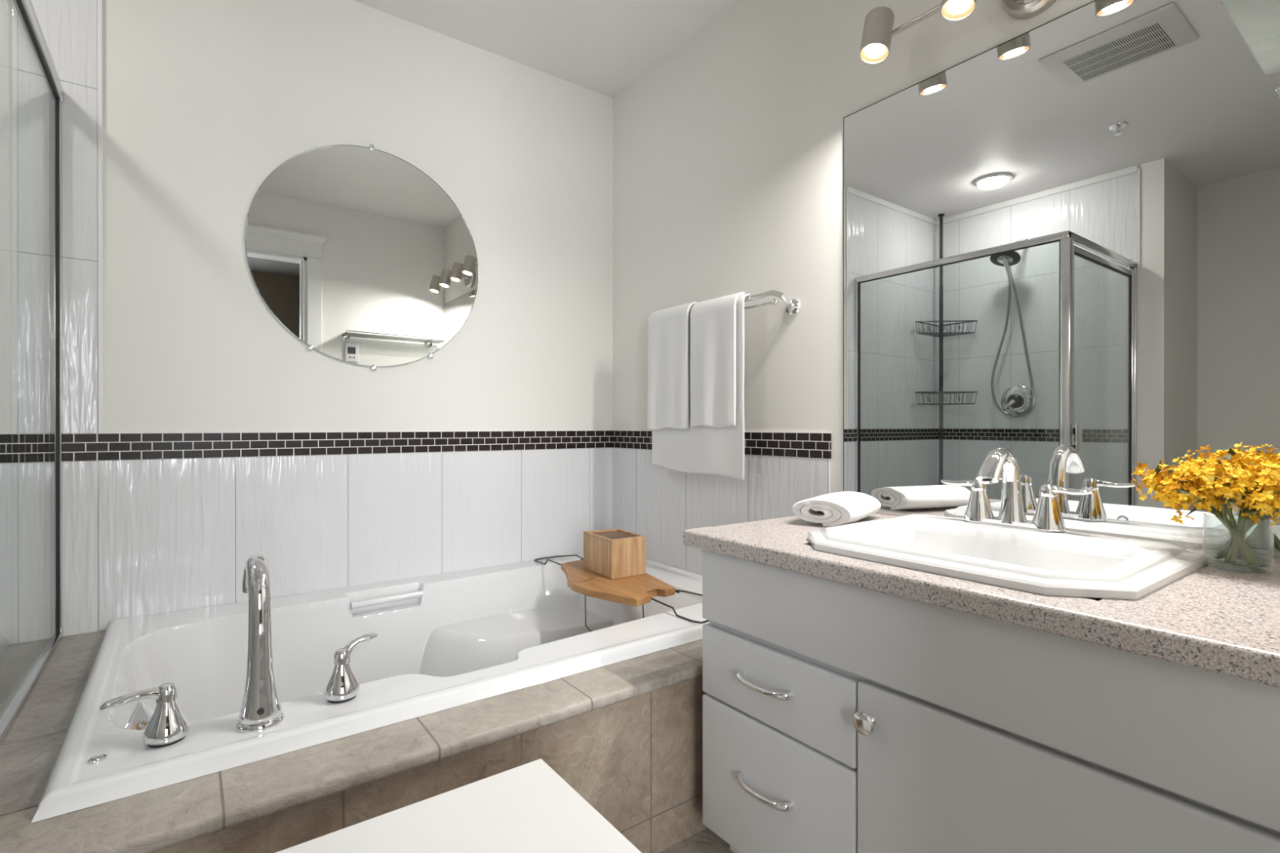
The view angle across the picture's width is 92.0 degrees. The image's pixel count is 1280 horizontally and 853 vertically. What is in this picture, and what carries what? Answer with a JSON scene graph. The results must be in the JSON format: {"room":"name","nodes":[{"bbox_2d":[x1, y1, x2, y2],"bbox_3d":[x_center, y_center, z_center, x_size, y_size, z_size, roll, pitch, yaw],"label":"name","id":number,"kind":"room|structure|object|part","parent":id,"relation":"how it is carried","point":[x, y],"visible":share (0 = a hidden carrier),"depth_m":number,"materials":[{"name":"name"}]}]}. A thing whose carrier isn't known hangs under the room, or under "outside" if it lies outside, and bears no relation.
{"room":"bathroom","nodes":[
{"label":"bathroom","id":0,"kind":"room"},
{"bbox_2d":[0,0,613,707],"bbox_3d":[-1.538,-0.241,1.772,3.650,2.440,0.110,0,0,-36],"label":"wall","id":1,"kind":"structure","parent":0,"point":[202,437],"depth_m":1.96,"materials":[{"name":"beige paint"}]},
{"bbox_3d":[-1.938,-0.223,1.418,1.048,2.405,0.006,0,0,-36],"label":"tile panel","id":2,"kind":"part","parent":1,"relation":"part of","materials":[{"name":"white tile"}]},
{"bbox_3d":[-1.511,-0.721,1.730,0.010,1.480,0.008,0,0,-36],"label":"tile edge trim","id":3,"kind":"part","parent":1,"relation":"part of","materials":[{"name":"white paint"}]},
{"bbox_3d":[-0.818,0.387,2.243,1.732,0.583,0.006,0,0,-36],"label":"tile panel","id":4,"kind":"part","parent":1,"relation":"part of","materials":[{"name":"white tile"}]},
{"bbox_2d":[244,143,478,370],"bbox_3d":[-0.927,-0.588,2.153,0.760,0.786,0.017,0,0,-36],"label":"round mirror","id":5,"kind":"object","parent":1,"relation":"attached to","point":[359,254],"visible":1,"depth_m":2.13,"materials":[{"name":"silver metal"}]},
{"bbox_2d":[352,0,740,98],"bbox_3d":[-0.843,-1.500,0.825,3.650,0.080,2.456,0,0,-36],"label":"ceiling","id":6,"kind":"structure","parent":0,"point":[601,46],"depth_m":2.26,"materials":[{"name":"paint"}]},
{"bbox_2d":[647,302,697,430],"bbox_3d":[0.134,-0.215,2.295,0.102,0.460,0.233,0,0,-36],"label":"hand towel","id":7,"kind":"object","parent":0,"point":[668,380],"visible":0.88,"depth_m":2.25,"materials":[{"name":"white fabric"}]},
{"bbox_2d":[658,827,734,852],"bbox_3d":[-0.843,1.020,0.829,3.650,0.080,2.456,0,0,-36],"label":"floor","id":8,"kind":"structure","parent":0,"point":[705,841],"depth_m":1.45,"materials":[{"name":"stone"}]},
{"bbox_2d":[0,0,63,743],"bbox_3d":[-1.611,0.033,0.926,0.973,1.894,1.173,0,0,-36],"label":"shower enclosure","id":9,"kind":"object","parent":8,"relation":"on","point":[44,89],"visible":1,"depth_m":1.53,"materials":[{"name":"clear glass"}]},
{"bbox_3d":[-1.243,-0.162,1.219,0.006,1.440,1.089,0,0,-36],"label":"glass","id":10,"kind":"part","parent":9,"relation":"part of","materials":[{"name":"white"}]},
{"bbox_2d":[0,630,706,852],"bbox_3d":[-0.573,0.775,1.683,1.998,0.408,1.185,0,0,-36],"label":"tub deck","id":11,"kind":"object","parent":8,"relation":"on","point":[626,735],"visible":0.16,"depth_m":1.16,"materials":[{"name":"tile"}]},
{"bbox_2d":[31,553,708,822],"bbox_3d":[-0.501,0.715,1.820,1.708,0.347,1.048,0,0,-36],"label":"bathtub","id":12,"kind":"object","parent":11,"relation":"on","point":[443,641],"depth_m":1.72,"materials":[{"name":"white ceramic"}]},
{"bbox_3d":[-0.891,0.546,1.016,0.025,0.005,0.025,0,0,-36],"label":"air button","id":13,"kind":"part","parent":12,"relation":"part of","materials":[{"name":"silver metal"}]},
{"bbox_2d":[99,682,190,747],"bbox_3d":[-0.849,0.498,1.063,0.121,0.100,0.066,0,0,-36],"label":"tap","id":14,"kind":"object","parent":12,"relation":"on","point":[168,725],"visible":1,"depth_m":1.06,"materials":[{"name":"silver metal"}]},
{"bbox_3d":[-0.857,0.463,1.049,0.091,0.025,0.026,0,0,-45],"label":"lever","id":15,"kind":"part","parent":14,"relation":"part of","materials":[{"name":"silver metal"}]},
{"bbox_3d":[-0.827,0.495,1.080,0.066,0.094,0.066,0,0,-36],"label":"handle","id":16,"kind":"part","parent":14,"relation":"part of","materials":[{"name":"silver metal"}]},
{"bbox_2d":[235,554,284,733],"bbox_3d":[-0.733,0.398,1.185,0.077,0.300,0.181,0,0,-36],"label":"tub spout","id":17,"kind":"object","parent":12,"relation":"on","point":[260,710],"visible":1,"depth_m":1.13,"materials":[{"name":"silver metal"}]},
{"bbox_2d":[323,631,377,703],"bbox_3d":[-0.598,0.493,1.274,0.066,0.110,0.117,0,0,10],"label":"tap","id":18,"kind":"object","parent":12,"relation":"on","point":[342,686],"visible":1,"depth_m":1.24,"materials":[{"name":"silver metal"}]},
{"bbox_3d":[-0.602,0.495,1.249,0.066,0.094,0.066,0,0,-36],"label":"handle","id":19,"kind":"part","parent":18,"relation":"part of","materials":[{"name":"silver metal"}]},
{"bbox_3d":[-0.585,0.456,1.286,0.026,0.036,0.091,0,0,26],"label":"lever","id":20,"kind":"part","parent":18,"relation":"part of","materials":[{"name":"silver metal"}]},
{"bbox_3d":[-0.837,0.574,2.054,0.228,0.021,0.022,0,0,-39],"label":"grab rail","id":21,"kind":"part","parent":12,"relation":"part of","materials":[{"name":"white plastic"}]},
{"bbox_2d":[533,554,708,631],"bbox_3d":[-0.125,0.597,2.113,0.290,0.183,1.006,0,0,-36],"label":"caddy","id":22,"kind":"object","parent":12,"relation":"on","point":[635,590],"visible":0.84,"depth_m":1.97,"materials":[{"name":"brown wood"}]},
{"bbox_2d":[583,528,645,579],"bbox_3d":[-0.091,0.442,2.171,0.136,0.130,0.206,0,0,-32],"label":"wooden box","id":23,"kind":"object","parent":22,"relation":"on","point":[611,553],"visible":1,"depth_m":2.10,"materials":[{"name":"brown wood"}]},
{"bbox_3d":[-0.092,0.384,2.171,0.127,0.002,0.180,0,0,-36],"label":"lid","id":24,"kind":"part","parent":23,"relation":"part of","materials":[{"name":"brown wood"}]},
{"bbox_2d":[275,758,641,852],"bbox_3d":[-0.182,0.731,0.591,0.424,0.500,0.447,0,0,-36],"label":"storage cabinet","id":25,"kind":"object","parent":8,"relation":"on","point":[529,807],"visible":1,"depth_m":0.75,"materials":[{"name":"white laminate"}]},
{"bbox_2d":[702,549,1279,852],"bbox_3d":[0.641,0.627,1.195,0.620,0.705,0.936,0,0,-36],"label":"vanity cabinet","id":26,"kind":"object","parent":8,"relation":"on","point":[838,717],"visible":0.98,"depth_m":0.95,"materials":[{"name":"white paint"}]},
{"bbox_3d":[0.242,0.736,1.243,0.034,0.017,0.141,0,0,-36],"label":"drawer pull","id":27,"kind":"part","parent":26,"relation":"part of","materials":[{"name":"silver metal"}]},
{"bbox_3d":[0.242,0.521,1.242,0.034,0.017,0.141,0,0,-36],"label":"drawer pull","id":28,"kind":"part","parent":26,"relation":"part of","materials":[{"name":"silver metal"}]},
{"bbox_3d":[0.266,0.758,1.252,0.019,0.296,0.399,0,0,-36],"label":"drawer","id":29,"kind":"part","parent":26,"relation":"part of","materials":[{"name":"white paint"}]},
{"bbox_3d":[0.266,0.527,1.252,0.019,0.154,0.399,0,0,-36],"label":"drawer","id":30,"kind":"part","parent":26,"relation":"part of","materials":[{"name":"white paint"}]},
{"bbox_3d":[0.383,0.502,1.050,0.031,0.039,0.039,0,0,-36],"label":"knob","id":31,"kind":"part","parent":26,"relation":"part of","materials":[{"name":"silver metal"}]},
{"bbox_2d":[683,512,1279,688],"bbox_3d":[0.636,0.257,1.210,0.610,0.036,0.980,0,0,-36],"label":"countertop","id":32,"kind":"structure","parent":26,"relation":"on","point":[1223,619],"depth_m":0.86,"materials":[{"name":"stone"}]},
{"bbox_2d":[791,491,880,526],"bbox_3d":[0.501,0.206,1.563,0.168,0.062,0.252,0,0,36],"label":"rolled towel","id":33,"kind":"object","parent":32,"relation":"on","point":[836,508],"visible":1,"depth_m":1.48,"materials":[{"name":"white fabric"}]},
{"bbox_2d":[807,514,1208,600],"bbox_3d":[0.654,0.288,1.181,0.494,0.152,0.567,0,0,-36],"label":"basin","id":34,"kind":"object","parent":32,"relation":"in","point":[1097,567],"visible":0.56,"depth_m":1.12,"materials":[{"name":"white ceramic"}]},
{"bbox_2d":[940,447,1094,532],"bbox_3d":[0.752,0.128,1.284,0.153,0.168,0.297,0,0,-36],"label":"faucet","id":35,"kind":"object","parent":32,"relation":"on","point":[1047,517],"visible":1,"depth_m":1.29,"materials":[{"name":"silver metal"}]},
{"bbox_3d":[0.724,0.128,1.394,0.029,0.020,0.086,0,0,-36],"label":"lever","id":36,"kind":"part","parent":35,"relation":"part of","materials":[{"name":"silver metal"}]},
{"bbox_3d":[0.750,0.161,1.367,0.059,0.089,0.059,0,0,-36],"label":"handle","id":37,"kind":"part","parent":35,"relation":"part of","materials":[{"name":"silver metal"}]},
{"bbox_3d":[0.751,0.124,1.284,0.150,0.160,0.058,0,0,-36],"label":"spout","id":38,"kind":"part","parent":35,"relation":"part of","materials":[{"name":"silver metal"}]},
{"bbox_3d":[0.790,0.205,1.312,0.050,0.013,0.196,0,0,-36],"label":"plate","id":39,"kind":"part","parent":35,"relation":"part of","materials":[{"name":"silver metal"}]},
{"bbox_3d":[0.830,0.161,1.258,0.059,0.089,0.059,0,0,-36],"label":"handle","id":40,"kind":"part","parent":35,"relation":"part of","materials":[{"name":"silver metal"}]},
{"bbox_3d":[0.849,0.129,1.225,0.029,0.020,0.086,0,0,-36],"label":"lever","id":41,"kind":"part","parent":35,"relation":"part of","materials":[{"name":"silver metal"}]},
{"bbox_2d":[1202,512,1273,573],"bbox_3d":[1.004,0.195,1.039,0.086,0.087,0.086,0,0,-36],"label":"glass vase","id":42,"kind":"object","parent":32,"relation":"on","point":[1206,513],"visible":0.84,"depth_m":1.02,"materials":[{"name":"clear glass"}]},
{"bbox_2d":[1130,459,1225,523],"bbox_3d":[0.944,0.141,1.053,0.172,0.172,0.061,0,0,27],"label":"stem","id":43,"kind":"object","parent":42,"relation":"in","point":[1157,479],"visible":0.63,"depth_m":1.07,"materials":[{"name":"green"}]},
{"bbox_3d":[0.957,0.158,1.056,0.156,0.137,0.010,0,0,15],"label":"stem","id":44,"kind":"part","parent":43,"relation":"part of","materials":[{"name":"green"}]},
{"bbox_2d":[1137,462,1257,557],"bbox_3d":[0.935,0.144,1.060,0.169,0.165,0.113,0,0,-15],"label":"flower","id":45,"kind":"object","parent":42,"relation":"in","point":[1175,498],"visible":0.86,"depth_m":1.03,"materials":[{"name":"yellow plant"}]},
{"bbox_3d":[0.963,0.165,1.041,0.137,0.124,0.010,0,0,10],"label":"stem","id":46,"kind":"part","parent":45,"relation":"part of","materials":[{"name":"green plant"}]},
{"bbox_2d":[1146,462,1259,564],"bbox_3d":[0.984,0.145,1.089,0.139,0.163,0.096,0,0,34],"label":"stem","id":47,"kind":"object","parent":42,"relation":"on","point":[1167,466],"visible":0.15,"depth_m":1.10,"materials":[{"name":"green plant"}]},
{"bbox_3d":[0.989,0.164,1.066,0.007,0.125,0.119,0,0,-26],"label":"stem","id":48,"kind":"part","parent":47,"relation":"part of","materials":[{"name":"green plant"}]},
{"bbox_2d":[1161,453,1253,564],"bbox_3d":[0.981,0.138,1.083,0.088,0.178,0.127,0,0,17],"label":"stem","id":49,"kind":"object","parent":42,"relation":"in","point":[1241,546],"visible":0.12,"depth_m":1.04,"materials":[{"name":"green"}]},
{"bbox_3d":[0.997,0.155,1.059,0.009,0.144,0.098,0,0,-6],"label":"stem","id":50,"kind":"part","parent":49,"relation":"part of","materials":[{"name":"green plant"}]},
{"bbox_2d":[1160,461,1259,561],"bbox_3d":[0.968,0.143,1.067,0.128,0.168,0.086,0,0,2],"label":"stem","id":51,"kind":"object","parent":42,"relation":"in","point":[1189,476],"visible":0.34,"depth_m":1.05,"materials":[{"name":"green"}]},
{"bbox_3d":[0.984,0.160,1.048,0.102,0.134,0.007,0,0,24],"label":"stem","id":52,"kind":"part","parent":51,"relation":"part of","materials":[{"name":"green plant"}]},
{"bbox_2d":[1172,454,1256,564],"bbox_3d":[1.011,0.138,1.094,0.109,0.177,0.132,0,0,-36],"label":"stem","id":53,"kind":"object","parent":42,"relation":"on","point":[1177,459],"visible":0.07,"depth_m":1.07,"materials":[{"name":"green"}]},
{"bbox_3d":[1.004,0.157,1.062,0.007,0.140,0.104,0,0,-3],"label":"stem","id":54,"kind":"part","parent":53,"relation":"part of","materials":[{"name":"green plant"}]},
{"bbox_2d":[1179,462,1258,560],"bbox_3d":[0.959,0.143,1.014,0.158,0.167,0.089,0,0,-36],"label":"flower","id":55,"kind":"object","parent":42,"relation":"on","point":[1219,488],"visible":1,"depth_m":0.98,"materials":[{"name":"yellow plant"}]},
{"bbox_3d":[0.976,0.155,1.020,0.124,0.143,0.008,0,0,-28],"label":"stem","id":56,"kind":"part","parent":55,"relation":"part of","materials":[{"name":"green plant"}]},
{"bbox_2d":[1186,448,1253,564],"bbox_3d":[1.013,0.133,1.080,0.106,0.188,0.098,0,0,-36],"label":"stem","id":57,"kind":"object","parent":42,"relation":"in","point":[1248,561],"visible":0.12,"depth_m":1.07,"materials":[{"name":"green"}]},
{"bbox_3d":[1.012,0.147,1.055,0.008,0.159,0.093,0,0,17],"label":"stem","id":58,"kind":"part","parent":57,"relation":"part of","materials":[{"name":"green plant"}]},
{"bbox_2d":[1176,444,1264,559],"bbox_3d":[0.962,0.128,1.026,0.141,0.198,0.103,0,0,-36],"label":"flower","id":59,"kind":"object","parent":42,"relation":"in","point":[1220,462],"visible":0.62,"depth_m":1.03,"materials":[{"name":"yellow plant"}]},
{"bbox_3d":[0.994,0.147,1.040,0.074,0.160,0.007,0,0,-23],"label":"stem","id":60,"kind":"part","parent":59,"relation":"part of","materials":[{"name":"green plant"}]},
{"bbox_2d":[1211,456,1278,539],"bbox_3d":[0.979,0.138,1.010,0.078,0.178,0.110,0,0,-2],"label":"flower","id":61,"kind":"object","parent":42,"relation":"in","point":[1248,472],"visible":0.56,"depth_m":0.99,"materials":[{"name":"yellow plant"}]},
{"bbox_3d":[0.997,0.153,1.028,0.007,0.148,0.083,0,0,26],"label":"stem","id":62,"kind":"part","parent":61,"relation":"part of","materials":[{"name":"green plant"}]},
{"bbox_2d":[1213,453,1279,559],"bbox_3d":[1.053,0.135,1.019,0.132,0.184,0.103,0,0,-11],"label":"stem","id":63,"kind":"object","parent":42,"relation":"on","point":[1220,553],"visible":0.12,"depth_m":1.05,"materials":[{"name":"green plant"}]},
{"bbox_3d":[1.028,0.157,1.035,0.103,0.139,0.010,0,0,21],"label":"stem","id":64,"kind":"part","parent":63,"relation":"part of","materials":[{"name":"green plant"}]},
{"bbox_2d":[1217,466,1279,559],"bbox_3d":[0.974,0.143,0.982,0.099,0.167,0.160,0,0,2],"label":"flower","id":65,"kind":"object","parent":42,"relation":"in","point":[1268,495],"visible":0.98,"depth_m":0.95,"materials":[{"name":"yellow plant"}]},
{"bbox_3d":[0.994,0.162,1.000,0.013,0.129,0.132,0,0,24],"label":"stem","id":66,"kind":"part","parent":65,"relation":"part of","materials":[{"name":"green plant"}]},
{"bbox_2d":[1219,462,1279,558],"bbox_3d":[1.042,0.139,1.010,0.099,0.175,0.149,0,0,-36],"label":"stem","id":67,"kind":"object","parent":42,"relation":"on","point":[1273,509],"visible":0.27,"depth_m":1.00,"materials":[{"name":"green plant"}]},
{"bbox_2d":[1220,485,1279,558],"bbox_3d":[1.033,0.145,0.993,0.089,0.164,0.162,0,0,-36],"label":"stem","id":68,"kind":"object","parent":42,"relation":"in","point":[1261,517],"visible":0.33,"depth_m":1.02,"materials":[{"name":"green plant"}]},
{"bbox_3d":[1.026,0.160,1.014,0.011,0.133,0.121,0,0,-31],"label":"stem","id":69,"kind":"part","parent":68,"relation":"part of","materials":[{"name":"green plant"}]},
{"bbox_2d":[1220,448,1279,563],"bbox_3d":[1.055,0.133,1.066,0.091,0.188,0.151,0,0,29],"label":"stem","id":70,"kind":"object","parent":42,"relation":"on","point":[1233,558],"visible":0.17,"depth_m":1.05,"materials":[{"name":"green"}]},
{"bbox_3d":[1.022,0.154,1.053,0.105,0.146,0.007,0,0,-36],"label":"stem","id":71,"kind":"part","parent":70,"relation":"part of","materials":[{"name":"green plant"}]},
{"bbox_2d":[1223,459,1279,557],"bbox_3d":[1.022,0.140,1.005,0.076,0.174,0.117,0,0,12],"label":"stem","id":72,"kind":"object","parent":42,"relation":"in","point":[1274,473],"visible":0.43,"depth_m":0.99,"materials":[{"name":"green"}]},
{"bbox_3d":[1.010,0.155,1.028,0.008,0.143,0.078,0,0,-4],"label":"stem","id":73,"kind":"part","parent":72,"relation":"part of","materials":[{"name":"green plant"}]},
{"bbox_2d":[1224,444,1279,562],"bbox_3d":[1.041,0.129,1.042,0.127,0.195,0.113,0,0,-36],"label":"stem","id":74,"kind":"object","parent":42,"relation":"on","point":[1228,558],"visible":0.18,"depth_m":1.04,"materials":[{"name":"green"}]},
{"bbox_3d":[1.012,0.146,1.039,0.074,0.161,0.007,0,0,-14],"label":"stem","id":75,"kind":"part","parent":74,"relation":"part of","materials":[{"name":"green plant"}]},
{"bbox_3d":[0.543,0.676,0.875,0.019,0.460,0.528,0,0,-36],"label":"door","id":76,"kind":"part","parent":26,"relation":"part of","materials":[{"name":"white paint"}]},
{"bbox_2d":[612,0,1094,575],"bbox_3d":[0.614,-0.241,1.836,0.107,2.440,2.356,0,0,-36],"label":"wall","id":77,"kind":"structure","parent":0,"point":[727,153],"depth_m":2.06,"materials":[{"name":"beige paint"}]},
{"bbox_3d":[0.220,0.387,2.289,0.006,0.583,1.149,0,0,-36],"label":"tile panel","id":78,"kind":"part","parent":77,"relation":"part of","materials":[{"name":"white tile"}]},
{"bbox_2d":[744,289,799,315],"bbox_3d":[0.251,-0.387,2.187,0.075,0.080,0.730,0,0,-36],"label":"towel bar","id":79,"kind":"object","parent":77,"relation":"attached to","point":[793,306],"visible":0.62,"depth_m":1.93,"materials":[{"name":"silver metal"}]},
{"bbox_2d":[652,293,749,479],"bbox_3d":[0.210,-0.129,2.197,0.068,0.604,0.492,0,0,-36],"label":"bath towel","id":80,"kind":"object","parent":79,"relation":"hanging from","point":[701,449],"visible":0.27,"depth_m":2.10,"materials":[{"name":"white fabric"}]},
{"bbox_2d":[689,292,744,427],"bbox_3d":[0.274,-0.217,2.102,0.103,0.444,0.220,0,0,-36],"label":"hand towel","id":81,"kind":"object","parent":79,"relation":"hanging from","point":[713,322],"visible":0.92,"depth_m":2.07,"materials":[{"name":"white fabric"}]},
{"bbox_3d":[0.250,-0.390,2.171,0.009,0.009,0.585,0,0,-36],"label":"rail","id":82,"kind":"part","parent":79,"relation":"part of","materials":[{"name":"silver metal"}]},
{"bbox_3d":[0.247,-0.401,2.185,0.066,0.053,0.684,0,0,-36],"label":"rail","id":83,"kind":"part","parent":79,"relation":"part of","materials":[{"name":"silver metal"}]},
{"bbox_2d":[859,0,1057,64],"bbox_3d":[0.816,-0.985,1.329,0.180,0.136,0.695,0,0,-36],"label":"vanity light","id":84,"kind":"object","parent":77,"relation":"attached to","point":[878,32],"visible":1,"depth_m":1.51,"materials":[{"name":"silver metal"}]},
{"bbox_3d":[0.588,-0.942,1.548,0.045,0.017,0.045,0,0,-36],"label":"bulb","id":85,"kind":"part","parent":84,"relation":"part of","materials":[{"name":"white glass"}]},
{"bbox_3d":[0.596,-0.983,1.554,0.092,0.116,0.071,0,0,-36],"label":"lamp shade","id":86,"kind":"part","parent":84,"relation":"part of","materials":[{"name":"silver metal"}]},
{"bbox_3d":[0.719,-0.982,1.386,0.092,0.116,0.071,0,0,-36],"label":"lamp shade","id":87,"kind":"part","parent":84,"relation":"part of","materials":[{"name":"silver metal"}]},
{"bbox_3d":[0.711,-0.941,1.381,0.045,0.017,0.045,0,0,-36],"label":"bulb","id":88,"kind":"part","parent":84,"relation":"part of","materials":[{"name":"white glass"}]},
{"bbox_2d":[843,0,1279,564],"bbox_3d":[0.892,-0.326,1.370,0.008,1.127,1.028,0,0,-36],"label":"vanity mirror","id":89,"kind":"object","parent":77,"relation":"attached to","point":[1061,239],"visible":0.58,"depth_m":1.32,"materials":[{"name":"silver mirror"}]},
{"bbox_3d":[-0.151,-0.238,-0.114,3.450,2.440,0.120,0,0,-36],"label":"wall","id":90,"kind":"structure","parent":0,"visible":0},
{"bbox_2d":[1219,0,1279,75],"bbox_3d":[0.852,-0.600,0.797,0.653,0.073,0.160,0,0,-36],"label":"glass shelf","id":91,"kind":"object","parent":90,"relation":"attached to","point":[1257,22],"visible":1,"depth_m":0.92,"materials":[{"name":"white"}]}
]}

